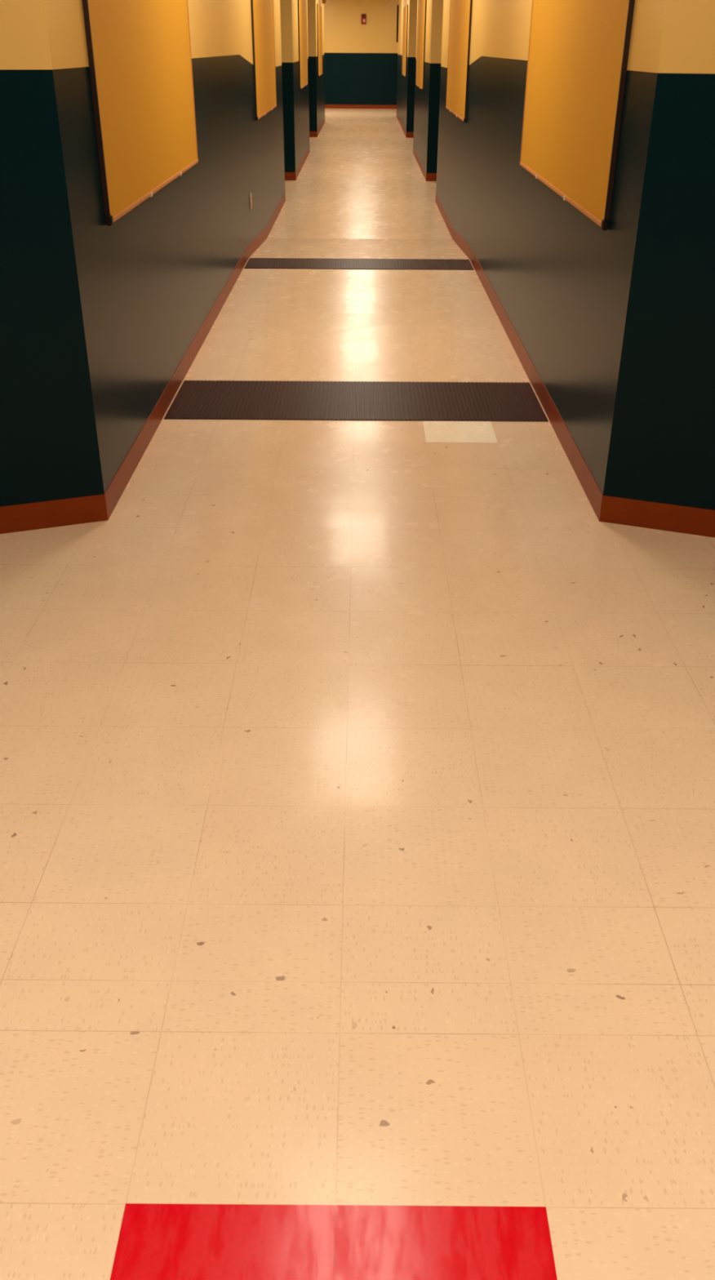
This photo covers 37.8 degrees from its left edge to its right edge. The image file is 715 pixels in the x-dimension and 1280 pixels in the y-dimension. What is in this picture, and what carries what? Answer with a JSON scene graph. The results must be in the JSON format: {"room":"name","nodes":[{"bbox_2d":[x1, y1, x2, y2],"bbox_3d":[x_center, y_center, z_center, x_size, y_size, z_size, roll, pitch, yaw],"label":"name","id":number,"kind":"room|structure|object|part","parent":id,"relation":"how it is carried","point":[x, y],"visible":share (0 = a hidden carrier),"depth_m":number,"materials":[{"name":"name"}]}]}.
{"room":"school corridor","nodes":[
{"label":"school corridor","id":0,"kind":"room"},
{"bbox_2d":[0,0,284,506],"bbox_3d":[-2.510,-3.576,6.745,3.308,2.965,10.824,0,30,0],"label":"wall","id":1,"kind":"structure","parent":0,"point":[97,319],"depth_m":3.54,"materials":[{"name":"teal paint"}]},
{"bbox_2d":[82,0,198,226],"bbox_3d":[-0.856,-2.523,4.297,0.022,1.224,2.224,0,30,0],"label":"bulletin board","id":2,"kind":"object","parent":1,"relation":"attached to","point":[139,51],"visible":1,"depth_m":4.10,"materials":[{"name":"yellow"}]},
{"bbox_3d":[-0.864,-1.990,3.332,0.016,1.191,0.012,0,30,0],"label":"rail","id":3,"kind":"part","parent":2,"relation":"part of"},
{"bbox_3d":[-0.861,-2.010,4.608,0.018,0.016,2.188,0,30,0],"label":"rail","id":4,"kind":"part","parent":2,"relation":"part of","materials":[{"name":"brown wood"}]},
{"bbox_3d":[-0.854,-3.072,5.256,0.016,1.192,0.013,0,30,0],"label":"rail","id":5,"kind":"part","parent":2,"relation":"part of","materials":[{"name":"brown wood"}]},
{"bbox_2d":[0,191,285,533],"bbox_3d":[-2.517,-2.511,7.352,3.314,0.213,10.828,0,30,0],"label":"baseboard","id":6,"kind":"structure","parent":1,"relation":"attached to","point":[99,508],"depth_m":3.88,"materials":[{"name":"brown rubber"}]},
{"bbox_2d":[249,192,252,209],"bbox_3d":[-0.848,-3.498,8.325,0.010,0.120,0.072,0,30,0],"label":"electrical outlet","id":7,"kind":"object","parent":1,"relation":"attached to","point":[251,202],"visible":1,"depth_m":8.31,"materials":[{"name":"beige plastic"}]},
{"bbox_2d":[250,0,276,120],"bbox_3d":[-0.828,-5.385,9.318,0.022,1.224,2.224,0,30,0],"label":"bulletin board","id":8,"kind":"object","parent":1,"relation":"attached to","point":[262,11],"visible":1,"depth_m":9.21,"materials":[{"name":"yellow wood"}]},
{"bbox_3d":[-0.836,-4.853,8.353,0.016,1.191,0.012,0,30,0],"label":"rail","id":9,"kind":"part","parent":8,"relation":"part of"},
{"bbox_3d":[-0.833,-4.872,9.629,0.018,0.016,2.188,0,30,0],"label":"rail","id":10,"kind":"part","parent":8,"relation":"part of","materials":[{"name":"brown wood"}]},
{"bbox_3d":[-0.825,-5.935,10.277,0.016,1.192,0.013,0,30,0],"label":"rail","id":11,"kind":"part","parent":8,"relation":"part of","materials":[{"name":"brown wood"}]},
{"bbox_2d":[280,0,309,172],"bbox_3d":[-2.462,-8.347,15.112,3.308,2.965,4.200,0,30,0],"label":"wall","id":12,"kind":"structure","parent":0,"point":[295,104],"depth_m":13.66,"materials":[{"name":"teal paint"}]},
{"bbox_2d":[284,146,310,180],"bbox_3d":[-2.468,-7.232,15.748,3.310,0.098,4.204,0,30,0],"label":"baseboard","id":13,"kind":"structure","parent":12,"relation":"attached to","point":[288,175],"depth_m":14.29,"materials":[{"name":"brown rubber"}]},
{"bbox_2d":[297,0,307,89],"bbox_3d":[-0.794,-8.778,15.269,0.022,1.224,2.224,0,30,0],"label":"bulletin board","id":14,"kind":"object","parent":12,"relation":"attached to","point":[302,4],"visible":1,"depth_m":15.11,"materials":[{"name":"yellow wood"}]},
{"bbox_3d":[-0.802,-8.246,14.304,0.016,1.191,0.012,0,30,0],"label":"rail","id":15,"kind":"part","parent":14,"relation":"part of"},
{"bbox_3d":[-0.791,-9.327,16.228,0.016,1.192,0.013,0,30,0],"label":"rail","id":16,"kind":"part","parent":14,"relation":"part of","materials":[{"name":"brown wood"}]},
{"bbox_2d":[307,0,324,131],"bbox_3d":[-2.424,-12.195,21.862,3.308,2.965,4.760,0,30,0],"label":"wall","id":17,"kind":"structure","parent":0,"point":[316,84],"depth_m":20.10,"materials":[{"name":"teal paint"}]},
{"bbox_2d":[309,117,324,137],"bbox_3d":[-2.430,-11.080,22.498,3.310,0.098,4.764,0,30,0],"label":"baseboard","id":18,"kind":"structure","parent":17,"relation":"attached to","point":[312,134],"depth_m":20.45,"materials":[{"name":"brown rubber"}]},
{"bbox_2d":[316,4,322,76],"bbox_3d":[-0.761,-12.146,21.176,0.022,1.224,2.224,0,30,0],"label":"bulletin board","id":19,"kind":"object","parent":17,"relation":"attached to","point":[318,7],"visible":1,"depth_m":20.95,"materials":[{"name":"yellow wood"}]},
{"bbox_3d":[-0.769,-11.614,20.211,0.016,1.191,0.012,0,30,0],"label":"rail","id":20,"kind":"part","parent":19,"relation":"part of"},
{"bbox_2d":[0,108,714,1279],"bbox_3d":[0.065,-5.984,13.855,8.800,0.400,36.800,0,30,0],"label":"floor","id":21,"kind":"structure","parent":0,"point":[357,778],"depth_m":2.29,"materials":[{"name":"beige tile"}]},
{"bbox_2d":[110,1203,557,1279],"bbox_3d":[-0.033,0.972,1.251,0.610,0.003,0.610,0,30,0],"label":"inlay","id":22,"kind":"object","parent":21,"relation":"on","point":[156,1242],"visible":1,"depth_m":1.47,"materials":[{"name":"tile"}]},
{"bbox_2d":[164,380,548,422],"bbox_3d":[-0.005,-1.137,4.947,1.724,0.007,0.611,0,30,0],"label":"strip","id":23,"kind":"object","parent":21,"relation":"on","point":[195,399],"visible":1,"depth_m":4.92,"materials":[{"name":"brown rubber"}]},
{"bbox_2d":[244,257,474,270],"bbox_3d":[0.012,-2.887,8.016,1.724,0.007,0.427,0,30,0],"label":"strip","id":24,"kind":"object","parent":21,"relation":"on","point":[252,263],"visible":1,"depth_m":8.00,"materials":[{"name":"brown rubber"}]},
{"bbox_2d":[422,421,497,443],"bbox_3d":[0.443,-0.908,4.553,0.304,0.003,0.289,0,30,0],"label":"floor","id":25,"kind":"structure","parent":21,"relation":"on","point":[434,431],"depth_m":4.54,"materials":[{"name":"tile"}]},
{"bbox_2d":[324,0,399,105],"bbox_3d":[0.162,-16.259,29.016,8.400,2.965,0.120,0,30,0],"label":"wall","id":26,"kind":"structure","parent":0,"point":[361,60],"depth_m":28.93,"materials":[{"name":"teal paint"}]},
{"bbox_2d":[324,104,396,108],"bbox_3d":[0.156,-15.111,29.595,8.400,0.098,0.014,0,30,0],"label":"baseboard","id":27,"kind":"structure","parent":26,"relation":"attached to","point":[326,106],"depth_m":29.60,"materials":[{"name":"brown rubber"}]},
{"bbox_2d":[361,13,365,24],"bbox_3d":[0.166,-16.950,28.507,0.130,0.240,0.091,0,30,0],"label":"fire alarm","id":28,"kind":"object","parent":26,"relation":"attached to","point":[363,15],"visible":1,"depth_m":28.49,"materials":[{"name":"red plastic"}]},
{"bbox_2d":[396,0,417,132],"bbox_3d":[2.652,-12.705,22.809,3.351,2.965,6.960,0,30,0],"label":"wall","id":29,"kind":"structure","parent":0,"point":[405,86],"depth_m":20.25,"materials":[{"name":"teal paint"}]},
{"bbox_2d":[395,4,399,42],"bbox_3d":[0.978,-15.017,25.448,0.046,0.780,0.100,0,30,0],"label":"strip","id":30,"kind":"object","parent":29,"relation":"attached to","point":[397,6],"visible":0.98,"depth_m":25.39,"materials":[{"name":"metal"}]},
{"bbox_2d":[401,4,408,77],"bbox_3d":[0.958,-12.134,21.173,0.022,1.224,2.224,0,30,0],"label":"bulletin board","id":31,"kind":"object","parent":29,"relation":"attached to","point":[406,8],"visible":1,"depth_m":20.93,"materials":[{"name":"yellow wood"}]},
{"bbox_3d":[0.956,-11.602,20.208,0.016,1.191,0.012,0,30,0],"label":"rail","id":32,"kind":"part","parent":31,"relation":"part of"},
{"bbox_2d":[396,113,413,137],"bbox_3d":[2.644,-11.590,23.445,3.353,0.098,6.964,0,30,0],"label":"baseboard","id":33,"kind":"structure","parent":29,"relation":"attached to","point":[408,135],"depth_m":20.83,"materials":[{"name":"brown rubber"}]},
{"bbox_2d":[413,0,443,173],"bbox_3d":[2.608,-8.312,15.103,3.351,2.965,4.200,0,30,0],"label":"wall","id":34,"kind":"structure","parent":0,"point":[426,114],"depth_m":13.66,"materials":[{"name":"teal paint"}]},
{"bbox_2d":[415,0,426,90],"bbox_3d":[0.925,-8.766,15.266,0.022,1.224,2.224,0,30,0],"label":"bulletin board","id":35,"kind":"object","parent":34,"relation":"attached to","point":[422,4],"visible":1,"depth_m":15.09,"materials":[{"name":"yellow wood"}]},
{"bbox_3d":[0.933,-9.316,16.225,0.016,1.192,0.013,0,30,0],"label":"rail","id":36,"kind":"part","parent":35,"relation":"part of","materials":[{"name":"brown wood"}]},
{"bbox_3d":[0.922,-8.234,14.301,0.016,1.191,0.012,0,30,0],"label":"rail","id":37,"kind":"part","parent":35,"relation":"part of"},
{"bbox_2d":[413,146,436,181],"bbox_3d":[2.600,-7.197,15.739,3.353,0.098,4.204,0,30,0],"label":"baseboard","id":38,"kind":"structure","parent":34,"relation":"attached to","point":[428,176],"depth_m":14.19,"materials":[{"name":"brown rubber"}]},
{"bbox_2d":[435,0,714,510],"bbox_3d":[2.561,-3.543,6.737,3.351,2.965,10.820,0,30,0],"label":"wall","id":39,"kind":"structure","parent":0,"point":[616,323],"depth_m":3.53,"materials":[{"name":"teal paint"}]},
{"bbox_2d":[445,0,472,122],"bbox_3d":[0.891,-5.324,9.228,0.022,1.224,2.224,0,30,0],"label":"bulletin board","id":40,"kind":"object","parent":39,"relation":"attached to","point":[460,11],"visible":1,"depth_m":9.11,"materials":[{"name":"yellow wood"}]},
{"bbox_3d":[0.899,-5.873,10.188,0.016,1.192,0.013,0,30,0],"label":"rail","id":41,"kind":"part","parent":40,"relation":"part of","materials":[{"name":"brown wood"}]},
{"bbox_3d":[0.890,-4.811,9.539,0.018,0.016,2.188,0,30,0],"label":"rail","id":42,"kind":"part","parent":40,"relation":"part of","materials":[{"name":"brown wood"}]},
{"bbox_3d":[0.888,-4.792,8.263,0.016,1.191,0.012,0,30,0],"label":"rail","id":43,"kind":"part","parent":40,"relation":"part of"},
{"bbox_2d":[435,193,714,537],"bbox_3d":[2.555,-2.478,7.345,3.357,0.213,10.824,0,30,0],"label":"baseboard","id":44,"kind":"structure","parent":39,"relation":"attached to","point":[611,509],"depth_m":3.79,"materials":[{"name":"brown rubber"}]},
{"bbox_2d":[520,0,635,230],"bbox_3d":[0.863,-2.494,4.263,0.022,1.224,2.224,0,30,0],"label":"bulletin board","id":45,"kind":"object","parent":39,"relation":"attached to","point":[578,51],"visible":1,"depth_m":4.07,"materials":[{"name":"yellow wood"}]},
{"bbox_3d":[0.871,-3.043,5.223,0.016,1.192,0.013,0,30,0],"label":"rail","id":46,"kind":"part","parent":45,"relation":"part of","materials":[{"name":"brown wood"}]},
{"bbox_3d":[0.862,-1.980,4.574,0.018,0.016,2.188,0,30,0],"label":"rail","id":47,"kind":"part","parent":45,"relation":"part of","materials":[{"name":"brown wood"}]},
{"bbox_3d":[0.860,-1.961,3.298,0.016,1.191,0.012,0,30,0],"label":"rail","id":48,"kind":"part","parent":45,"relation":"part of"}
]}

